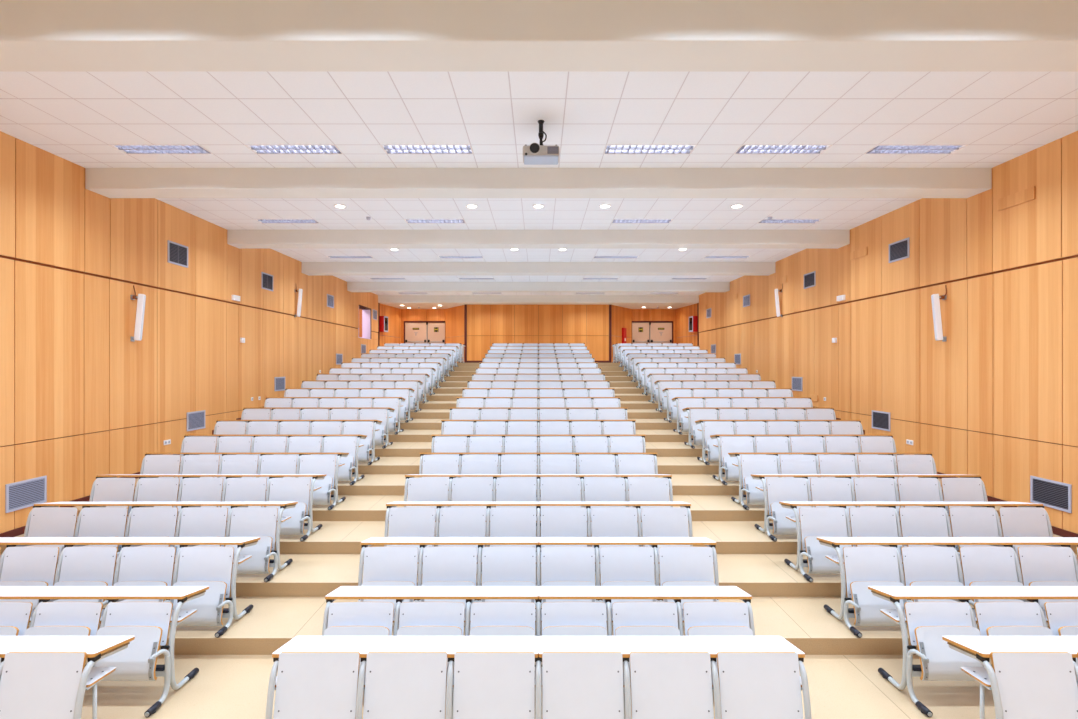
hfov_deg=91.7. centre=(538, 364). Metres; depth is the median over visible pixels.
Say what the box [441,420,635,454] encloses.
bench
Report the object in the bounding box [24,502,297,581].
bench
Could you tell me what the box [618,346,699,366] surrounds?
bench
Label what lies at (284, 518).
shelf
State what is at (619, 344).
bench
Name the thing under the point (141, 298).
speaker
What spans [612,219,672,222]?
ceiling light
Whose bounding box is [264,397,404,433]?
bench
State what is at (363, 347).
air vent
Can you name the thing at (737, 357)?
air vent
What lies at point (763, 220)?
ceiling light
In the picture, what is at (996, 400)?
wall
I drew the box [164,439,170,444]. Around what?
wall socket
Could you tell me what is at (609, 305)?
trim
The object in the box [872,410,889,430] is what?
air vent
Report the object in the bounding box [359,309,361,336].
wall
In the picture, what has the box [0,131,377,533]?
wall
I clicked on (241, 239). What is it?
ceiling beam
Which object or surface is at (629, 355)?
bench
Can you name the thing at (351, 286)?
ceiling beam
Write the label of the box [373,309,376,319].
air vent
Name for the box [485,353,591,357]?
bench
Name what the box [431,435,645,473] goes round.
bench
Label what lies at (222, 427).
bench
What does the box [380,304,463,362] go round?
wall
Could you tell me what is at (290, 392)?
bench
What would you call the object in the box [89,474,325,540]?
bench
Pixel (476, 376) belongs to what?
bench
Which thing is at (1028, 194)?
access panel
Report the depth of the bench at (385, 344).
19.70 m
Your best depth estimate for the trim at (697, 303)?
22.01 m
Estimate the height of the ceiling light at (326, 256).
0.114 m
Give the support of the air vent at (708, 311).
in the wall at (996, 400)
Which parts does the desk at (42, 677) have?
frame, panel, frame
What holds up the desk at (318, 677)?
on the floor
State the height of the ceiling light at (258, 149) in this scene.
0.114 m
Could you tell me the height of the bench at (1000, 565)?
0.755 m
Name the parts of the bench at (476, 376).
backrest, backrest, backrest, backrest, backrest, backrest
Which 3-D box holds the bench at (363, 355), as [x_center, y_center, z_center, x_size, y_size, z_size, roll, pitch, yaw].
[-4.375,-0.005,17.173,2.899,0.755,0.728,0,0,0]
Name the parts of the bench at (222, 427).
frame, backrest, frame, backrest, frame, backrest, frame, backrest, frame, backrest, folded seat, frame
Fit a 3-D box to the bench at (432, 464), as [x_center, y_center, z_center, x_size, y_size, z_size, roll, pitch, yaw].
[0.000,1.673,7.735,3.524,0.755,0.728,0,0,0]
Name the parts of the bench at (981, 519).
frame, backrest, folded seat, frame, backrest, folded seat, frame, backrest, folded seat, frame, backrest, folded seat, frame, backrest, folded seat, frame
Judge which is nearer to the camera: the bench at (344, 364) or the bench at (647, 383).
the bench at (647, 383)
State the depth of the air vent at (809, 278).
12.91 m
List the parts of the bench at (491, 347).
backrest, backrest, backrest, backrest, backrest, backrest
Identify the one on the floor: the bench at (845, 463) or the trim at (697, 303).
the bench at (845, 463)
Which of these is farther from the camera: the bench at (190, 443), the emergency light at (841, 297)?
the emergency light at (841, 297)
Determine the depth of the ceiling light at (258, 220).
10.61 m
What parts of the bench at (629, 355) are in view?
frame, backrest, backrest, backrest, backrest, backrest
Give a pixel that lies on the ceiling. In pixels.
(75, 117)
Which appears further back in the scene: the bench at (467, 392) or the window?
the window
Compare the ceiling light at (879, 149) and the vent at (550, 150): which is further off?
the ceiling light at (879, 149)
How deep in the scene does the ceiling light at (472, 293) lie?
21.35 m
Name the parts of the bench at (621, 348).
backrest, backrest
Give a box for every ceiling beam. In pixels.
[0,0,1077,71]
[85,168,991,197]
[227,230,849,248]
[302,262,774,275]
[347,282,729,291]
[378,295,698,308]
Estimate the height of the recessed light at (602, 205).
0.012 m
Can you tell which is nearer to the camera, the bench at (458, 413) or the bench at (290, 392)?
the bench at (458, 413)
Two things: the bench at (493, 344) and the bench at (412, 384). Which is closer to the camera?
the bench at (412, 384)
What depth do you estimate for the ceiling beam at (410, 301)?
21.89 m
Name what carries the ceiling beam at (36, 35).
attached to the ceiling slab
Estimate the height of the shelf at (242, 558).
0.028 m
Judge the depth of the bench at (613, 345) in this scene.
20.50 m
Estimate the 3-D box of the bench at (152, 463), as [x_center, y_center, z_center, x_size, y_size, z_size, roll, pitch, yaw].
[-4.375,1.673,7.735,2.899,0.755,0.728,0,0,0]
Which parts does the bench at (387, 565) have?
frame, folded seat, backrest, frame, folded seat, backrest, frame, folded seat, backrest, frame, backrest, folded seat, frame, backrest, folded seat, frame, backrest, folded seat, frame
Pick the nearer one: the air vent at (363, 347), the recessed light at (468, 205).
the recessed light at (468, 205)
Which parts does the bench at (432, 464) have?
frame, folded seat, backrest, frame, folded seat, backrest, frame, folded seat, backrest, frame, backrest, folded seat, frame, backrest, folded seat, frame, backrest, folded seat, frame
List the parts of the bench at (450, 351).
backrest, backrest, backrest, backrest, backrest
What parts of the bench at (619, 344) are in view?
backrest, backrest, backrest, backrest, backrest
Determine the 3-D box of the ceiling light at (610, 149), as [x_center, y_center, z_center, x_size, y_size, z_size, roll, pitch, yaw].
[1.500,-2.973,7.085,1.200,0.114,0.300,0,0,0]
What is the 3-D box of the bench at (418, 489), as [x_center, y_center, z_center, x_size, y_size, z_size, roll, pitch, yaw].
[0.000,1.825,6.877,3.524,0.755,0.728,0,0,0]
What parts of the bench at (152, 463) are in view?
frame, backrest, frame, backrest, frame, folded seat, backrest, frame, folded seat, backrest, frame, folded seat, backrest, frame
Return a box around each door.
[404,321,444,343]
[632,321,672,343]
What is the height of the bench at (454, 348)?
0.755 m
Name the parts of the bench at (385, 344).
backrest, backrest, backrest, backrest, backrest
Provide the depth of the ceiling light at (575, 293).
21.35 m
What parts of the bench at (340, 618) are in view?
frame, folded seat, backrest, frame, folded seat, backrest, frame, folded seat, backrest, frame, backrest, folded seat, frame, backrest, folded seat, frame, backrest, folded seat, frame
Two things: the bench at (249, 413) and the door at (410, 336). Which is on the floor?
the bench at (249, 413)
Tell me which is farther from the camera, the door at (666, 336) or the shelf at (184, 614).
the door at (666, 336)
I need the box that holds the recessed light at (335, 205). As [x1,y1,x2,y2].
[334,204,345,207]
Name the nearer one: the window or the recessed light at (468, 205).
the recessed light at (468, 205)
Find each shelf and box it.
[0,555,251,563]
[0,667,115,686]
[29,609,196,621]
[77,516,290,521]
[786,516,999,521]
[825,555,1077,563]
[880,609,1047,621]
[961,667,1077,686]
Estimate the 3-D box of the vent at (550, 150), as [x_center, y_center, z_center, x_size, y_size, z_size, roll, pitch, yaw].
[0.170,-2.522,6.138,0.130,0.083,0.008,0,0,0]
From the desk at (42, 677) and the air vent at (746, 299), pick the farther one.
the air vent at (746, 299)
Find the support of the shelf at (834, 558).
attached to the bench at (1000, 565)
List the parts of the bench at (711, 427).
frame, folded seat, backrest, frame, backrest, frame, backrest, frame, backrest, frame, backrest, frame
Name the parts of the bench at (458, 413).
backrest, backrest, backrest, backrest, backrest, backrest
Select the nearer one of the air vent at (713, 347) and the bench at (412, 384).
the bench at (412, 384)
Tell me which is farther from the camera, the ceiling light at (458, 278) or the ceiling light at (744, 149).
the ceiling light at (458, 278)
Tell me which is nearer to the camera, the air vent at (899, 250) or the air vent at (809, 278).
the air vent at (899, 250)
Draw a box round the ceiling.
[0,72,1077,294]
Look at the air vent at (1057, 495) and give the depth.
6.85 m
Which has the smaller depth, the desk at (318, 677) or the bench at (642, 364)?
the desk at (318, 677)
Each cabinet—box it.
[380,316,387,331]
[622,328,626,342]
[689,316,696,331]
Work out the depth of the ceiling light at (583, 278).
17.76 m
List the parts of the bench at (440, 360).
backrest, backrest, backrest, backrest, backrest, folded seat, frame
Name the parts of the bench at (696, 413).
frame, folded seat, backrest, backrest, backrest, backrest, backrest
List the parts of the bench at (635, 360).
frame, folded seat, backrest, backrest, backrest, backrest, backrest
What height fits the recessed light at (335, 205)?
0.012 m
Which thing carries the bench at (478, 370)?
on the floor
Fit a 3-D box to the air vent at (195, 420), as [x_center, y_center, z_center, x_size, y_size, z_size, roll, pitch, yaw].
[-6.721,1.090,10.270,0.015,0.360,0.540,0,0,0]
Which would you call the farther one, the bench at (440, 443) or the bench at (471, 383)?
the bench at (471, 383)
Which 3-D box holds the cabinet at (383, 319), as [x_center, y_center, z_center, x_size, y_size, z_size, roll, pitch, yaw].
[-6.590,-1.740,22.271,0.233,0.660,0.400,0,0,8]
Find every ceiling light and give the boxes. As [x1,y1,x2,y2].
[109,145,212,153]
[245,145,342,153]
[254,219,318,222]
[326,256,372,257]
[369,278,406,279]
[380,145,472,153]
[404,219,464,222]
[438,256,482,257]
[458,278,494,279]
[472,293,501,293]
[575,293,604,293]
[582,278,618,279]
[594,256,638,257]
[604,145,696,153]
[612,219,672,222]
[670,278,707,279]
[704,256,750,257]
[734,145,831,153]
[758,219,822,222]
[864,145,967,153]
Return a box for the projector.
[523,120,559,164]
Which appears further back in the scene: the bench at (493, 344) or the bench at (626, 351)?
the bench at (493, 344)
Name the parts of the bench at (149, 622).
folded seat, backrest, frame, folded seat, backrest, frame, folded seat, backrest, frame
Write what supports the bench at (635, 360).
on the floor
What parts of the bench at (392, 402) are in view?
backrest, backrest, backrest, backrest, backrest, folded seat, frame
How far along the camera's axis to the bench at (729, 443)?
8.52 m
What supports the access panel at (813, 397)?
attached to the wall at (996, 400)
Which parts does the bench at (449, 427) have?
frame, backrest, frame, backrest, frame, backrest, frame, backrest, frame, backrest, frame, backrest, frame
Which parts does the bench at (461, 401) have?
backrest, backrest, backrest, backrest, backrest, backrest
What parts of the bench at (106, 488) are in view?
frame, backrest, frame, backrest, frame, folded seat, backrest, frame, folded seat, backrest, frame, folded seat, backrest, frame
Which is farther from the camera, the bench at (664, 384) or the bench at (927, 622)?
the bench at (664, 384)
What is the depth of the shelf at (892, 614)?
4.41 m
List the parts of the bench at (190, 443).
frame, backrest, frame, backrest, frame, backrest, frame, backrest, frame, backrest, folded seat, frame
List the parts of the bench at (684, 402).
frame, folded seat, backrest, backrest, backrest, backrest, backrest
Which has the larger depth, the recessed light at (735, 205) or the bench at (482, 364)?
the bench at (482, 364)
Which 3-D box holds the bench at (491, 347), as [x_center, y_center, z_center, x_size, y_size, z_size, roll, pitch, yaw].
[0.000,-0.310,18.889,3.524,0.755,0.728,0,0,0]
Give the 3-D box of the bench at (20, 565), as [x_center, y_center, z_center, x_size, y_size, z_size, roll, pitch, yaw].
[-4.375,2.130,5.161,2.899,0.755,0.728,0,0,0]
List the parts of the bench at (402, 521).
frame, folded seat, backrest, frame, folded seat, backrest, frame, folded seat, backrest, frame, folded seat, backrest, frame, backrest, folded seat, frame, backrest, folded seat, frame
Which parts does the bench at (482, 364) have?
backrest, backrest, backrest, backrest, backrest, backrest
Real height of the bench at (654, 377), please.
0.755 m
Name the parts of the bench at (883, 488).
frame, backrest, folded seat, frame, backrest, folded seat, frame, backrest, folded seat, frame, backrest, frame, backrest, frame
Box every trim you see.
[378,303,379,345]
[464,305,466,362]
[609,305,610,362]
[697,303,698,345]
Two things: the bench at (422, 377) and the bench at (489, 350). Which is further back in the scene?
the bench at (489, 350)
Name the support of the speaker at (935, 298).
attached to the wall at (996, 400)
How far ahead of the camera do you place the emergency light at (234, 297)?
11.52 m
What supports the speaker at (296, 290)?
attached to the wall at (81, 400)
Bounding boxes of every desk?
[0,636,134,718]
[265,636,811,718]
[942,636,1077,718]
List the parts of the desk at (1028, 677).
frame, panel, frame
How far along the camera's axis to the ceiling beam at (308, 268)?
14.82 m
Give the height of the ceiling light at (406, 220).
0.114 m
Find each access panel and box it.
[810,395,817,400]
[850,247,866,259]
[997,186,1034,210]
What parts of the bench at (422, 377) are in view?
backrest, backrest, backrest, backrest, backrest, folded seat, frame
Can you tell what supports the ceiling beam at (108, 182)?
attached to the ceiling slab
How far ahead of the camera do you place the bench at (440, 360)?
16.26 m
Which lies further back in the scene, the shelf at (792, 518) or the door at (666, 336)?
the door at (666, 336)
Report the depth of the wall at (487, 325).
22.60 m
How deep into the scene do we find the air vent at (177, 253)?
9.73 m
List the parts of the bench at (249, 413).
backrest, backrest, backrest, backrest, backrest, folded seat, frame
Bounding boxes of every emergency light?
[232,295,239,300]
[837,295,844,300]
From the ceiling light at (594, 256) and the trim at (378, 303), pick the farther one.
the trim at (378, 303)
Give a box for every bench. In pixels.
[0,537,259,637]
[0,586,208,716]
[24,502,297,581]
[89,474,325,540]
[140,453,348,509]
[179,435,366,484]
[213,420,381,464]
[241,407,394,448]
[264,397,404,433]
[284,388,414,422]
[301,380,422,411]
[316,374,429,402]
[322,586,754,666]
[329,368,435,394]
[341,362,440,387]
[351,358,445,381]
[357,537,719,625]
[361,353,450,376]
[369,349,454,370]
[377,346,458,366]
[384,343,461,362]
[384,502,692,573]
[404,474,672,534]
[414,344,464,362]
[419,453,657,501]
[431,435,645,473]
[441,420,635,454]
[449,407,627,434]
[456,397,620,419]
[462,388,614,419]
[467,380,609,406]
[472,374,604,393]
[475,368,601,391]
[479,362,597,368]
[482,358,594,362]
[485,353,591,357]
[488,349,588,353]
[490,346,586,352]
[492,343,584,346]
[612,344,662,362]
[615,343,692,362]
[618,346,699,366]
[622,349,707,370]
[626,353,715,376]
[631,358,725,381]
[636,362,735,387]
[641,368,747,394]
[647,374,760,402]
[654,380,775,411]
[662,388,792,422]
[672,397,812,433]
[682,407,835,448]
[695,420,863,464]
[710,435,897,484]
[728,453,936,509]
[751,474,987,540]
[779,502,1052,581]
[817,537,1077,637]
[868,586,1077,716]
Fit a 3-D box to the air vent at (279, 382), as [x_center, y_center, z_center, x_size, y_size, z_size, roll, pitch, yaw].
[-6.721,0.490,13.600,0.015,0.360,0.540,0,0,0]
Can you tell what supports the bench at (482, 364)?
on the floor
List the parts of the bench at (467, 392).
backrest, backrest, backrest, backrest, backrest, backrest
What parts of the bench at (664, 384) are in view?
frame, folded seat, backrest, backrest, backrest, backrest, backrest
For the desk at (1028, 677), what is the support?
on the floor
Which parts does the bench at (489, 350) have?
backrest, backrest, backrest, backrest, backrest, backrest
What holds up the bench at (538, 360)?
on the floor
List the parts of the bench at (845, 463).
frame, backrest, folded seat, frame, backrest, folded seat, frame, backrest, folded seat, frame, backrest, frame, backrest, frame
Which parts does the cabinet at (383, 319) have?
glass pane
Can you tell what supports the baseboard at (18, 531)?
attached to the wall at (81, 400)
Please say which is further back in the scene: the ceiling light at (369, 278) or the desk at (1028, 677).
the ceiling light at (369, 278)
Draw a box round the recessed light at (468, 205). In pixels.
[466,204,477,207]
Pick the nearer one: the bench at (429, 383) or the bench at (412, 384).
the bench at (412, 384)
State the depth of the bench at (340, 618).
4.24 m
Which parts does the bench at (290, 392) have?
backrest, backrest, backrest, backrest, backrest, folded seat, frame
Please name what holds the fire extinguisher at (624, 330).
attached to the wall at (621, 317)
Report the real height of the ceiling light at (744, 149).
0.114 m
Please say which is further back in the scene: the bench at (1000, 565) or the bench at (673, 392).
the bench at (673, 392)
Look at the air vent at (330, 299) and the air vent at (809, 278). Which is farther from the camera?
the air vent at (330, 299)
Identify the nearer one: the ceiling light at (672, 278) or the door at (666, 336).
the ceiling light at (672, 278)
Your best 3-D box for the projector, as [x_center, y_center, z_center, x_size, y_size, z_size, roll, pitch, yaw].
[0.030,-2.686,6.265,0.436,0.468,0.310,0,0,0]
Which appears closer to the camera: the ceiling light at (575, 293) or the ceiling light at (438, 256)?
the ceiling light at (438, 256)
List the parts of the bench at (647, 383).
frame, folded seat, backrest, backrest, backrest, backrest, backrest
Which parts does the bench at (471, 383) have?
backrest, backrest, backrest, backrest, backrest, backrest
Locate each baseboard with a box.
[0,418,240,536]
[467,361,608,362]
[836,418,1077,546]
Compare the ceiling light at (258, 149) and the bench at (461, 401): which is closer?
the ceiling light at (258, 149)
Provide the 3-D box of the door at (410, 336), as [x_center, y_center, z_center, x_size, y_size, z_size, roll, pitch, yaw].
[-5.300,-1.067,24.419,1.960,1.965,0.162,0,0,0]
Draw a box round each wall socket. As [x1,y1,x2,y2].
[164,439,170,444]
[906,439,912,444]
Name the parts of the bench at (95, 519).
frame, folded seat, backrest, frame, folded seat, backrest, frame, folded seat, backrest, frame, folded seat, backrest, frame, folded seat, backrest, frame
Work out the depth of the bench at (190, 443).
8.52 m
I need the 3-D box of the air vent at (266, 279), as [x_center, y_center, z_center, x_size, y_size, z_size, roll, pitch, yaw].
[-6.710,-2.060,12.950,0.015,0.400,0.540,0,0,0]
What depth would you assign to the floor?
5.59 m
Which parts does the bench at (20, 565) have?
frame, folded seat, backrest, frame, folded seat, backrest, frame, folded seat, backrest, frame, folded seat, backrest, frame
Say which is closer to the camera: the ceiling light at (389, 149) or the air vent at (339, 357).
the ceiling light at (389, 149)
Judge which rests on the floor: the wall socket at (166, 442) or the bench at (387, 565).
the bench at (387, 565)
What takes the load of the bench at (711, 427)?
on the floor
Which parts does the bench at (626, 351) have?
backrest, backrest, backrest, backrest, backrest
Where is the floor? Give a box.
[0,363,1076,718]
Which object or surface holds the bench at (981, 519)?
on the floor
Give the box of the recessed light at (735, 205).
[731,204,742,207]
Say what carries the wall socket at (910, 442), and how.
attached to the wall at (996, 400)
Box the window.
[358,305,370,339]
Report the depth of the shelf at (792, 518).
5.96 m
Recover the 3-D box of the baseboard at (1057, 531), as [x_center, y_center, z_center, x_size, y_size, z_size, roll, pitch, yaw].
[6.721,1.240,8.900,0.017,2.839,26.200,0,0,0]
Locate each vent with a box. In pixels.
[5,476,46,512]
[168,240,187,267]
[187,410,204,430]
[261,272,272,290]
[274,377,284,390]
[327,294,333,307]
[336,354,342,363]
[361,344,365,352]
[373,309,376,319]
[547,147,558,153]
[706,308,710,317]
[711,344,715,352]
[734,354,740,363]
[743,294,749,306]
[792,377,802,390]
[804,271,815,288]
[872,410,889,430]
[889,237,908,262]
[1030,476,1071,512]
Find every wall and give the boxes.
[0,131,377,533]
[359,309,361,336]
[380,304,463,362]
[467,305,608,360]
[611,304,696,362]
[699,131,1077,533]
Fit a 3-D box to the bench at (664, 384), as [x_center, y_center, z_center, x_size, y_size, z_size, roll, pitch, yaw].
[4.375,0.757,12.883,2.899,0.755,0.728,0,0,0]
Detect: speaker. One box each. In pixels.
[130,285,145,341]
[294,288,302,316]
[774,285,782,316]
[931,285,946,341]
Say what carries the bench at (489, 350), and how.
on the floor
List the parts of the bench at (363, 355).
backrest, backrest, backrest, backrest, backrest, frame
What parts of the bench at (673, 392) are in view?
frame, folded seat, backrest, backrest, backrest, backrest, backrest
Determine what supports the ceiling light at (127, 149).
attached to the ceiling
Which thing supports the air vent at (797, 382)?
in the wall at (996, 400)
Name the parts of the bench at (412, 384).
backrest, backrest, backrest, backrest, backrest, folded seat, frame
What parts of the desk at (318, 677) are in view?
frame, panel, frame, panel, frame, panel, frame, panel, frame, panel, frame, panel, frame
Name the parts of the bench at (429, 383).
backrest, backrest, backrest, backrest, backrest, folded seat, frame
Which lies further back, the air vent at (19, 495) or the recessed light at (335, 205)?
the recessed light at (335, 205)
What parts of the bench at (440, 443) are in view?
frame, backrest, frame, backrest, frame, backrest, frame, backrest, frame, backrest, frame, backrest, frame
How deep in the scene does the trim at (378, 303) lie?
22.01 m
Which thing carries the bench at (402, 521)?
on the floor
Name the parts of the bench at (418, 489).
frame, folded seat, backrest, frame, folded seat, backrest, frame, folded seat, backrest, frame, folded seat, backrest, frame, backrest, folded seat, frame, backrest, folded seat, frame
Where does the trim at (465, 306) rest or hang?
attached to the wall at (487, 325)
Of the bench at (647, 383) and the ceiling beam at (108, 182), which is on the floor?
the bench at (647, 383)
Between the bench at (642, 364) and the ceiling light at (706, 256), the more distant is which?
the bench at (642, 364)
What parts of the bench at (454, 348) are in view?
backrest, backrest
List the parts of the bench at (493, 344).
backrest, backrest, backrest, backrest, backrest, backrest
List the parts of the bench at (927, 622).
frame, backrest, folded seat, frame, backrest, folded seat, frame, backrest, folded seat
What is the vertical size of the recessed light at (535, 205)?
0.012 m
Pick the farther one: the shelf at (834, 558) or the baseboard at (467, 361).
the baseboard at (467, 361)
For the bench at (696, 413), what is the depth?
10.25 m
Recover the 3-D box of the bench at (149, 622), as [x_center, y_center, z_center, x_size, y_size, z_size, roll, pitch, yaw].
[-4.375,2.283,4.303,2.899,0.755,0.728,0,0,0]
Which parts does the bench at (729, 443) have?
frame, folded seat, backrest, frame, backrest, frame, backrest, frame, backrest, frame, backrest, frame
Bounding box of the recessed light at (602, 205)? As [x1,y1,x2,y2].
[599,204,610,207]
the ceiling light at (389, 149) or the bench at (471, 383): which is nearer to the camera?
the ceiling light at (389, 149)
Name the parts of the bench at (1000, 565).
frame, backrest, folded seat, frame, backrest, folded seat, frame, backrest, folded seat, frame, backrest, folded seat, frame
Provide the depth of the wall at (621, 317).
23.75 m
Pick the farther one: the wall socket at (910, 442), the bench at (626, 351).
the bench at (626, 351)
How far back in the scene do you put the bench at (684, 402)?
11.11 m
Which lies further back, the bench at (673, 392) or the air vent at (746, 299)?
the air vent at (746, 299)
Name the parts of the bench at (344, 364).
backrest, backrest, backrest, backrest, backrest, folded seat, frame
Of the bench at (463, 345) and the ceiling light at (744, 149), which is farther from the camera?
the bench at (463, 345)
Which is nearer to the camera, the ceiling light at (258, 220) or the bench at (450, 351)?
the ceiling light at (258, 220)
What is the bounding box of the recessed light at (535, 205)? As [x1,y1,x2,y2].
[533,204,543,207]
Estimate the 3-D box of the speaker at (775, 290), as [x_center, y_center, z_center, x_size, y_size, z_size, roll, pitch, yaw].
[6.627,-1.791,14.445,0.213,0.942,0.111,0,0,9]
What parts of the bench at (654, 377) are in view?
frame, folded seat, backrest, backrest, backrest, backrest, backrest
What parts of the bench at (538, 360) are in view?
backrest, backrest, backrest, backrest, backrest, backrest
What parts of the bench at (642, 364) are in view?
frame, folded seat, backrest, backrest, backrest, backrest, backrest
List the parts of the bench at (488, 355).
backrest, backrest, backrest, backrest, backrest, backrest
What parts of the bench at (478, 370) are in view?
backrest, backrest, backrest, backrest, backrest, backrest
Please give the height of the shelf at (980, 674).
0.028 m
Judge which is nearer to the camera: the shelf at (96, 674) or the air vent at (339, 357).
the shelf at (96, 674)
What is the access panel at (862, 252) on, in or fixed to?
attached to the wall at (996, 400)

